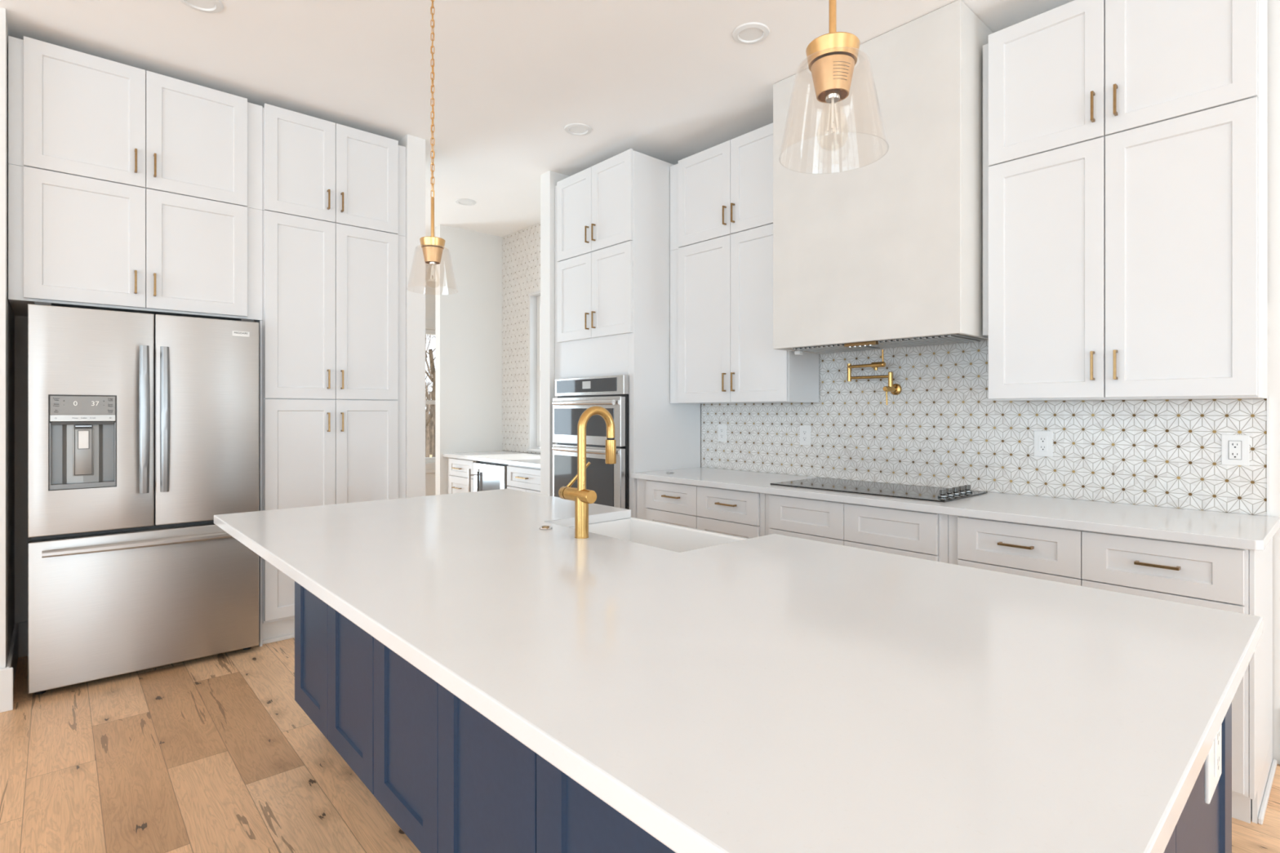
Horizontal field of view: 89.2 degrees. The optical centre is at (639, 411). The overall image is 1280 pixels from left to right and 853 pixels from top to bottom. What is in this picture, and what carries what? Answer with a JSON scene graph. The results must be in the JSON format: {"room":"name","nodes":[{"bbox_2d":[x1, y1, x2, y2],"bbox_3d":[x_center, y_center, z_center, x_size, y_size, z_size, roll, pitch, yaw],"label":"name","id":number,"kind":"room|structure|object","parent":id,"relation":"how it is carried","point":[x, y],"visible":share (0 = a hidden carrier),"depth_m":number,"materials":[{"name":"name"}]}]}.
{"room":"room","nodes":[
{"label":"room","id":0,"kind":"room"},
{"bbox_2d":[0,7,14,668],"bbox_3d":[-3.243,-0.227,3.021,0.455,3.060,0.910,0,0,-42],"label":"wall","id":1,"kind":"structure","parent":0,"point":[6,313],"depth_m":2.83,"materials":[{"name":"paint"}]},
{"bbox_2d":[0,622,17,712],"bbox_3d":[-3.184,1.210,2.974,0.480,0.185,0.820,0,0,-42],"label":"baseboard","id":2,"kind":"structure","parent":1,"relation":"attached to","point":[7,674],"depth_m":2.83,"materials":[{"name":"white wood"}]},
{"bbox_2d":[14,315,30,657],"bbox_3d":[-2.665,-0.227,4.079,1.817,3.060,0.110,0,0,-42],"label":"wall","id":3,"kind":"structure","parent":0,"point":[21,540],"depth_m":3.44,"materials":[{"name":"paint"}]},
{"bbox_2d":[18,621,27,657],"bbox_3d":[-2.923,1.210,3.762,0.979,0.185,0.014,0,0,-42],"label":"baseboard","id":4,"kind":"structure","parent":3,"relation":"attached to","point":[23,626],"depth_m":3.44,"materials":[{"name":"black"}]},
{"bbox_2d":[8,164,262,322],"bbox_3d":[-2.675,-0.808,3.492,1.011,0.610,0.730,0,0,-42],"label":"upper cabinet","id":5,"kind":"object","parent":3,"relation":"attached to","point":[74,241],"visible":0.97,"depth_m":3.19,"materials":[{"name":"white wood"}]},
{"bbox_2d":[8,35,262,210],"bbox_3d":[-2.675,-1.406,3.492,1.011,0.586,0.730,0,0,-42],"label":"upper cabinet","id":6,"kind":"object","parent":3,"relation":"attached to","point":[71,112],"visible":0.95,"depth_m":3.19,"materials":[{"name":"white wood"}]},
{"bbox_2d":[398,134,425,497],"bbox_3d":[-1.706,-0.227,4.464,0.119,3.060,0.820,0,0,-42],"label":"wall","id":7,"kind":"structure","parent":0,"point":[415,146],"depth_m":4.15,"materials":[{"name":"paint"}]},
{"bbox_2d":[425,264,435,496],"bbox_3d":[-5.101,-0.227,5.600,10.199,3.060,0.150,0,0,-42],"label":"wall","id":8,"kind":"structure","parent":0,"point":[430,289],"depth_m":7.81,"materials":[{"name":"paint"}]},
{"bbox_2d":[425,319,435,473],"bbox_3d":[-2.712,-0.177,7.633,1.370,1.840,0.019,0,0,-42],"label":"trim","id":9,"kind":"structure","parent":8,"relation":"attached to","point":[429,324],"depth_m":7.79,"materials":[{"name":"white wood"}]},
{"bbox_2d":[425,328,435,462],"bbox_3d":[-2.772,-0.185,7.700,1.068,1.608,0.060,0,0,-42],"label":"window","id":10,"kind":"structure","parent":8,"relation":"in","point":[427,331],"depth_m":7.87,"materials":[{"name":"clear glass"}]},
{"bbox_2d":[435,224,502,495],"bbox_3d":[-1.665,-0.227,6.369,0.669,3.060,0.100,0,0,-42],"label":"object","id":11,"kind":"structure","parent":0,"point":[468,319],"depth_m":6.29,"materials":[{"name":"paint"}]},
{"bbox_2d":[0,0,1074,266],"bbox_3d":[-0.984,-1.817,1.132,10.350,0.120,12.300,0,0,-42],"label":"ceiling","id":12,"kind":"structure","parent":0,"point":[668,81],"depth_m":3.28,"materials":[{"name":"paint"}]},
{"bbox_2d":[179,0,223,13],"bbox_3d":[-1.881,-1.752,2.773,0.172,0.010,0.172,0,0,-42],"label":"recessed light","id":13,"kind":"object","parent":12,"relation":"in","point":[204,6],"visible":1,"depth_m":2.80,"materials":[{"name":"white plastic"}]},
{"bbox_2d":[406,0,457,291],"bbox_3d":[-0.808,-1.113,2.529,0.193,1.286,0.193,0,0,-42],"label":"pendant lamp","id":14,"kind":"object","parent":12,"relation":"hanging from","point":[433,246],"visible":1,"depth_m":2.52,"materials":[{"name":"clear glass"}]},
{"bbox_2d":[455,198,475,205],"bbox_3d":[-1.462,-1.752,5.449,0.172,0.010,0.172,0,0,-42],"label":"recessed light","id":15,"kind":"object","parent":12,"relation":"in","point":[464,202],"visible":1,"depth_m":5.44,"materials":[{"name":"white plastic"}]},
{"bbox_2d":[564,123,591,135],"bbox_3d":[-0.385,-1.752,4.043,0.172,0.010,0.172,0,0,-42],"label":"recessed light","id":16,"kind":"object","parent":12,"relation":"in","point":[575,129],"visible":1,"depth_m":4.04,"materials":[{"name":"white plastic"}]},
{"bbox_2d":[732,22,769,44],"bbox_3d":[0.515,-1.752,3.017,0.172,0.010,0.172,0,0,-42],"label":"recessed light","id":17,"kind":"object","parent":12,"relation":"in","point":[751,33],"visible":1,"depth_m":3.01,"materials":[{"name":"white plastic"}]},
{"bbox_2d":[778,0,888,159],"bbox_3d":[0.353,-1.113,1.190,0.193,1.286,0.193,0,0,-42],"label":"pendant lamp","id":18,"kind":"object","parent":12,"relation":"hanging from","point":[832,57],"visible":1,"depth_m":1.16,"materials":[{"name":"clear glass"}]},
{"bbox_2d":[540,170,568,496],"bbox_3d":[-0.450,-0.227,5.012,0.672,3.060,0.124,0,0,-42],"label":"wall","id":19,"kind":"structure","parent":0,"point":[548,180],"depth_m":4.77,"materials":[{"name":"paint"}]},
{"bbox_2d":[0,637,1279,852],"bbox_3d":[-0.984,1.353,1.132,10.350,0.100,12.300,0,0,-42],"label":"floor","id":20,"kind":"structure","parent":0,"point":[218,753],"depth_m":2.34,"materials":[{"name":"brown wood"}]},
{"bbox_2d":[27,301,258,694],"bbox_3d":[-2.630,0.403,3.466,0.915,1.800,0.808,0,0,-42],"label":"refrigerator","id":21,"kind":"object","parent":20,"relation":"on","point":[143,428],"visible":0.99,"depth_m":3.15,"materials":[{"name":"silver metal"}]},
{"bbox_2d":[256,209,405,646],"bbox_3d":[-2.005,0.095,4.094,0.817,2.416,0.730,0,0,-42],"label":"pantry cabinet","id":22,"kind":"object","parent":20,"relation":"on","point":[332,327],"visible":0.77,"depth_m":3.80,"materials":[{"name":"white wood"}]},
{"bbox_2d":[262,102,405,236],"bbox_3d":[-2.000,-1.407,4.099,0.803,0.588,0.730,0,0,-42],"label":"cabinet","id":23,"kind":"object","parent":22,"relation":"on","point":[315,168],"visible":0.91,"depth_m":3.82,"materials":[{"name":"white wood"}]},
{"bbox_2d":[294,581,373,795],"bbox_3d":[-0.737,0.863,2.588,0.950,0.880,0.864,0,0,-42],"label":"base cabinet","id":24,"kind":"object","parent":20,"relation":"on","point":[334,656],"visible":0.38,"depth_m":2.21,"materials":[{"name":"blue paint"}]},
{"bbox_2d":[373,637,536,852],"bbox_3d":[-0.151,0.863,1.936,0.950,0.880,0.886,0,0,-42],"label":"base cabinet","id":25,"kind":"object","parent":20,"relation":"on","point":[452,780],"visible":0.27,"depth_m":1.60,"materials":[{"name":"blue paint"}]},
{"bbox_2d":[448,457,478,493],"bbox_3d":[-1.439,0.867,6.127,0.630,0.872,0.558,0,0,-42],"label":"base cabinet","id":26,"kind":"object","parent":20,"relation":"on","point":[458,468],"visible":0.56,"depth_m":5.94,"materials":[{"name":"white wood"}]},
{"bbox_2d":[468,461,508,492],"bbox_3d":[-1.092,0.860,5.693,0.643,0.846,0.534,0,0,-42],"label":"wine cooler","id":27,"kind":"object","parent":20,"relation":"on","point":[487,476],"visible":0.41,"depth_m":5.54,"materials":[{"name":"silver metal"}]},
{"bbox_2d":[506,464,540,493],"bbox_3d":[-0.685,0.867,5.288,0.630,0.872,0.598,0,0,-42],"label":"base cabinet","id":28,"kind":"object","parent":20,"relation":"on","point":[522,478],"visible":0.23,"depth_m":5.12,"materials":[{"name":"white wood"}]},
{"bbox_2d":[443,450,540,468],"bbox_3d":[-1.054,0.414,5.702,0.631,0.032,1.707,0,0,-42],"label":"countertop","id":29,"kind":"structure","parent":28,"relation":"on","point":[520,459],"depth_m":5.68,"materials":[{"name":"stone"}]},
{"bbox_2d":[555,148,700,518],"bbox_3d":[-0.120,-0.179,4.629,0.670,2.964,0.877,0,0,-42],"label":"tall cabinet","id":30,"kind":"object","parent":20,"relation":"on","point":[612,215],"visible":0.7,"depth_m":4.29,"materials":[{"name":"white wood"}]},
{"bbox_2d":[552,374,628,509],"bbox_3d":[-0.159,0.301,4.577,0.686,1.064,0.765,0,0,-42],"label":"double oven","id":31,"kind":"object","parent":30,"relation":"in","point":[610,482],"visible":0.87,"depth_m":4.30,"materials":[{"name":"silver metal"}]},
{"bbox_2d":[636,478,765,538],"bbox_3d":[0.521,0.862,3.935,0.645,0.882,1.003,0,0,-42],"label":"base cabinet","id":32,"kind":"object","parent":20,"relation":"on","point":[740,513],"visible":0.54,"depth_m":3.67,"materials":[{"name":"white wood"}]},
{"bbox_2d":[631,466,1279,550],"bbox_3d":[1.147,0.405,3.236,0.653,0.032,2.882,0,0,-42],"label":"countertop","id":33,"kind":"structure","parent":32,"relation":"on","point":[1230,530],"depth_m":2.52,"materials":[{"name":"stone"}]},
{"bbox_2d":[770,477,987,502],"bbox_3d":[1.171,0.369,3.264,0.475,0.040,0.910,0,0,-42],"label":"cooktop","id":34,"kind":"object","parent":33,"relation":"in","point":[891,490],"visible":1,"depth_m":3.18,"materials":[{"name":"black glass"}]},
{"bbox_2d":[765,493,948,563],"bbox_3d":[1.179,0.862,3.225,0.615,0.882,0.931,0,0,-42],"label":"base cabinet","id":35,"kind":"object","parent":20,"relation":"on","point":[908,533],"visible":0.3,"depth_m":2.96,"materials":[{"name":"white wood"}]},
{"bbox_2d":[536,702,1231,852],"bbox_3d":[0.458,0.863,1.260,0.952,0.880,0.930,0,0,-42],"label":"base cabinet","id":36,"kind":"object","parent":20,"relation":"on","point":[571,818],"visible":0.12,"depth_m":1.17,"materials":[{"name":"blue paint"}]},
{"bbox_2d":[213,488,1262,852],"bbox_3d":[-0.209,0.405,1.831,1.261,0.032,2.752,0,0,-42],"label":"countertop","id":37,"kind":"structure","parent":36,"relation":"on","point":[773,693],"depth_m":0.98,"materials":[{"name":"stone"}]},
{"bbox_2d":[538,525,552,529],"bbox_3d":[-0.312,0.385,2.150,0.044,0.008,0.044,0,0,-42],"label":"switch","id":38,"kind":"object","parent":37,"relation":"on","point":[543,527],"visible":1,"depth_m":2.14,"materials":[{"name":"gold metal"}]},
{"bbox_2d":[558,405,616,538],"bbox_3d":[-0.154,0.186,2.056,0.155,0.405,0.149,0,0,-42],"label":"kitchen faucet","id":39,"kind":"object","parent":37,"relation":"on","point":[582,497],"visible":1,"depth_m":1.99,"materials":[{"name":"gold metal"}]},
{"bbox_2d":[569,517,746,552],"bbox_3d":[0.037,0.540,2.174,0.462,0.236,0.732,0,0,-42],"label":"farmhouse sink","id":40,"kind":"object","parent":37,"relation":"in","point":[678,539],"visible":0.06,"depth_m":2.44,"materials":[{"name":"white ceramic"}]},
{"bbox_2d":[1204,725,1221,804],"bbox_3d":[0.851,0.500,0.961,0.118,0.117,0.009,0,0,-42],"label":"island outlet","id":41,"kind":"object","parent":36,"relation":"attached to","point":[1212,764],"visible":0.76,"depth_m":0.94,"materials":[{"name":"white plastic"}]},
{"bbox_2d":[1214,729,1219,777],"bbox_3d":[0.852,0.500,0.959,0.036,0.070,0.002,0,0,-42],"label":"receptacle","id":42,"kind":"object","parent":41,"relation":"attached to","point":[1217,738],"depth_m":0.95,"materials":[{"name":"white plastic"}]},
{"bbox_2d":[948,515,1276,824],"bbox_3d":[1.793,0.862,2.522,0.648,0.882,0.934,0,0,-42],"label":"base cabinet","id":43,"kind":"object","parent":20,"relation":"on","point":[1239,580],"visible":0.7,"depth_m":2.19,"materials":[{"name":"white wood"}]},
{"bbox_2d":[505,0,1279,764],"bbox_3d":[2.122,-0.227,2.761,0.140,3.060,10.570,0,0,-42],"label":"wall","id":44,"kind":"structure","parent":0,"point":[1273,6],"depth_m":2.40,"materials":[{"name":"paint"}]},
{"bbox_2d":[502,222,540,453],"bbox_3d":[-0.815,-0.680,5.916,0.010,2.151,1.708,0,0,-42],"label":"tiled wall","id":45,"kind":"structure","parent":44,"relation":"attached to","point":[521,249],"depth_m":6.34,"materials":[{"name":"white tile"}]},
{"bbox_2d":[526,291,540,452],"bbox_3d":[-0.688,-0.369,5.859,0.167,1.490,0.975,0,0,-42],"label":"trim","id":46,"kind":"structure","parent":44,"relation":"attached to","point":[533,446],"depth_m":6.16,"materials":[{"name":"wood"}]},
{"bbox_2d":[537,295,540,446],"bbox_3d":[-0.666,-0.380,5.878,0.060,1.431,0.885,0,0,-42],"label":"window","id":47,"kind":"structure","parent":44,"relation":"in","point":[539,296],"depth_m":6.16,"materials":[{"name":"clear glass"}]},
{"bbox_2d":[670,122,773,250],"bbox_3d":[0.608,-1.350,4.051,0.350,0.566,0.944,0,0,-42],"label":"upper cabinet","id":48,"kind":"object","parent":44,"relation":"attached to","point":[725,188],"visible":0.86,"depth_m":3.95,"materials":[{"name":"white wood"}]},
{"bbox_2d":[670,223,818,404],"bbox_3d":[0.608,-0.559,4.051,0.350,1.014,0.944,0,0,-42],"label":"upper cabinet","id":49,"kind":"object","parent":44,"relation":"attached to","point":[722,351],"visible":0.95,"depth_m":3.91,"materials":[{"name":"white wood"}]},
{"bbox_2d":[773,0,993,355],"bbox_3d":[1.216,-1.033,3.283,0.478,1.444,0.972,0,0,-42],"label":"range hood","id":50,"kind":"object","parent":44,"relation":"attached to","point":[877,245],"visible":1,"depth_m":3.00,"materials":[{"name":"paint"}]},
{"bbox_2d":[701,338,1269,515],"bbox_3d":[1.382,-0.004,3.469,0.014,0.786,2.850,0,0,-42],"label":"backsplash","id":51,"kind":"structure","parent":44,"relation":"attached to","point":[943,429],"depth_m":3.16,"materials":[{"name":"tile"}]},
{"bbox_2d":[717,424,726,441],"bbox_3d":[0.554,0.148,4.378,0.009,0.117,0.075,0,0,-42],"label":"wall outlet","id":52,"kind":"object","parent":51,"relation":"attached to","point":[722,428],"visible":1,"depth_m":4.37,"materials":[{"name":"white plastic"}]},
{"bbox_2d":[720,427,724,438],"bbox_3d":[0.552,0.148,4.377,0.002,0.070,0.036,0,0,-42],"label":"receptacle","id":53,"kind":"object","parent":52,"relation":"attached to","point":[722,429],"depth_m":4.37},
{"bbox_2d":[800,425,810,445],"bbox_3d":[0.990,0.146,3.893,0.009,0.117,0.075,0,0,-42],"label":"wall outlet","id":54,"kind":"object","parent":51,"relation":"attached to","point":[805,431],"visible":1,"depth_m":3.89,"materials":[{"name":"white plastic"}]},
{"bbox_2d":[802,429,807,441],"bbox_3d":[0.988,0.146,3.892,0.002,0.070,0.036,0,0,-42],"label":"receptacle","id":55,"kind":"object","parent":54,"relation":"attached to","point":[804,431],"depth_m":3.89,"materials":[{"name":"white plastic"}]},
{"bbox_2d":[847,349,902,404],"bbox_3d":[1.248,-0.177,3.509,0.140,0.291,0.274,0,0,-42],"label":"pot filler","id":56,"kind":"object","parent":51,"relation":"attached to","point":[895,388],"visible":1,"depth_m":3.45,"materials":[{"name":"gold metal"}]},
{"bbox_2d":[1034,431,1053,457],"bbox_3d":[1.834,0.148,2.954,0.009,0.117,0.075,0,0,-42],"label":"wall outlet","id":57,"kind":"object","parent":51,"relation":"attached to","point":[1043,440],"visible":1,"depth_m":2.95,"materials":[{"name":"white plastic"}]},
{"bbox_2d":[1038,435,1047,451],"bbox_3d":[1.832,0.148,2.952,0.002,0.070,0.036,0,0,-42],"label":"receptacle","id":58,"kind":"object","parent":57,"relation":"attached to","point":[1042,440],"depth_m":2.95,"materials":[{"name":"white plastic"}]},
{"bbox_2d":[1221,434,1249,466],"bbox_3d":[2.267,0.148,2.473,0.009,0.117,0.079,0,0,-42],"label":"wall outlet","id":59,"kind":"object","parent":51,"relation":"attached to","point":[1235,449],"visible":1,"depth_m":2.47,"materials":[{"name":"white plastic"}]},
{"bbox_2d":[1228,440,1241,459],"bbox_3d":[2.265,0.148,2.471,0.002,0.070,0.036,0,0,-42],"label":"receptacle","id":60,"kind":"object","parent":59,"relation":"attached to","point":[1234,446],"depth_m":2.47,"materials":[{"name":"white plastic"}]},
{"bbox_2d":[982,43,1267,400],"bbox_3d":[1.894,-0.837,2.620,0.350,1.580,0.895,0,0,-42],"label":"upper cabinet","id":61,"kind":"object","parent":44,"relation":"attached to","point":[1130,264],"visible":0.94,"depth_m":2.45,"materials":[{"name":"white wood"}]},
{"bbox_2d":[988,0,1267,166],"bbox_3d":[1.907,-1.352,2.605,0.350,0.570,0.855,0,0,-42],"label":"upper cabinet","id":62,"kind":"object","parent":44,"relation":"attached to","point":[1074,72],"visible":0.97,"depth_m":2.48,"materials":[{"name":"white wood"}]},
{"label":"outside","id":63,"kind":"structure","parent":0,"visible":0},
{"bbox_3d":[-12.941,1.778,40.578,65.000,0.150,62.340,0,0,-42],"label":"ground","id":64,"kind":"structure","parent":63,"visible":0},
{"bbox_2d":[425,387,430,436],"bbox_3d":[-13.728,-0.029,42.423,2.531,3.494,2.021,0,0,29],"label":"bare tree","id":65,"kind":"object","parent":64,"relation":"on","point":[429,388],"visible":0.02,"depth_m":42.66,"materials":[{"name":"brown plant"}]},
{"bbox_2d":[425,360,432,457],"bbox_3d":[-6.657,0.032,20.188,2.244,3.380,2.668,0,0,-42],"label":"bare tree","id":66,"kind":"object","parent":64,"relation":"on","point":[428,419],"visible":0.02,"depth_m":20.22,"materials":[{"name":"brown plant"}]},
{"bbox_2d":[426,377,432,411],"bbox_3d":[-11.252,-0.472,36.020,2.769,4.379,1.618,0,0,-42],"label":"bare tree","id":67,"kind":"object","parent":64,"relation":"on","point":[428,384],"visible":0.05,"depth_m":35.78,"materials":[{"name":"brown plant"}]},
{"bbox_2d":[425,375,434,454],"bbox_3d":[-8.049,0.071,25.897,1.460,3.300,2.589,0,0,-42],"label":"bare tree","id":68,"kind":"object","parent":64,"relation":"on","point":[432,433],"visible":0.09,"depth_m":25.47,"materials":[{"name":"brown plant"}]},
{"bbox_2d":[425,334,435,457],"bbox_3d":[-4.437,-0.529,15.201,2.837,4.501,3.506,0,0,18],"label":"bare tree","id":69,"kind":"object","parent":64,"relation":"on","point":[432,368],"visible":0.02,"depth_m":15.32,"materials":[{"name":"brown plant"}]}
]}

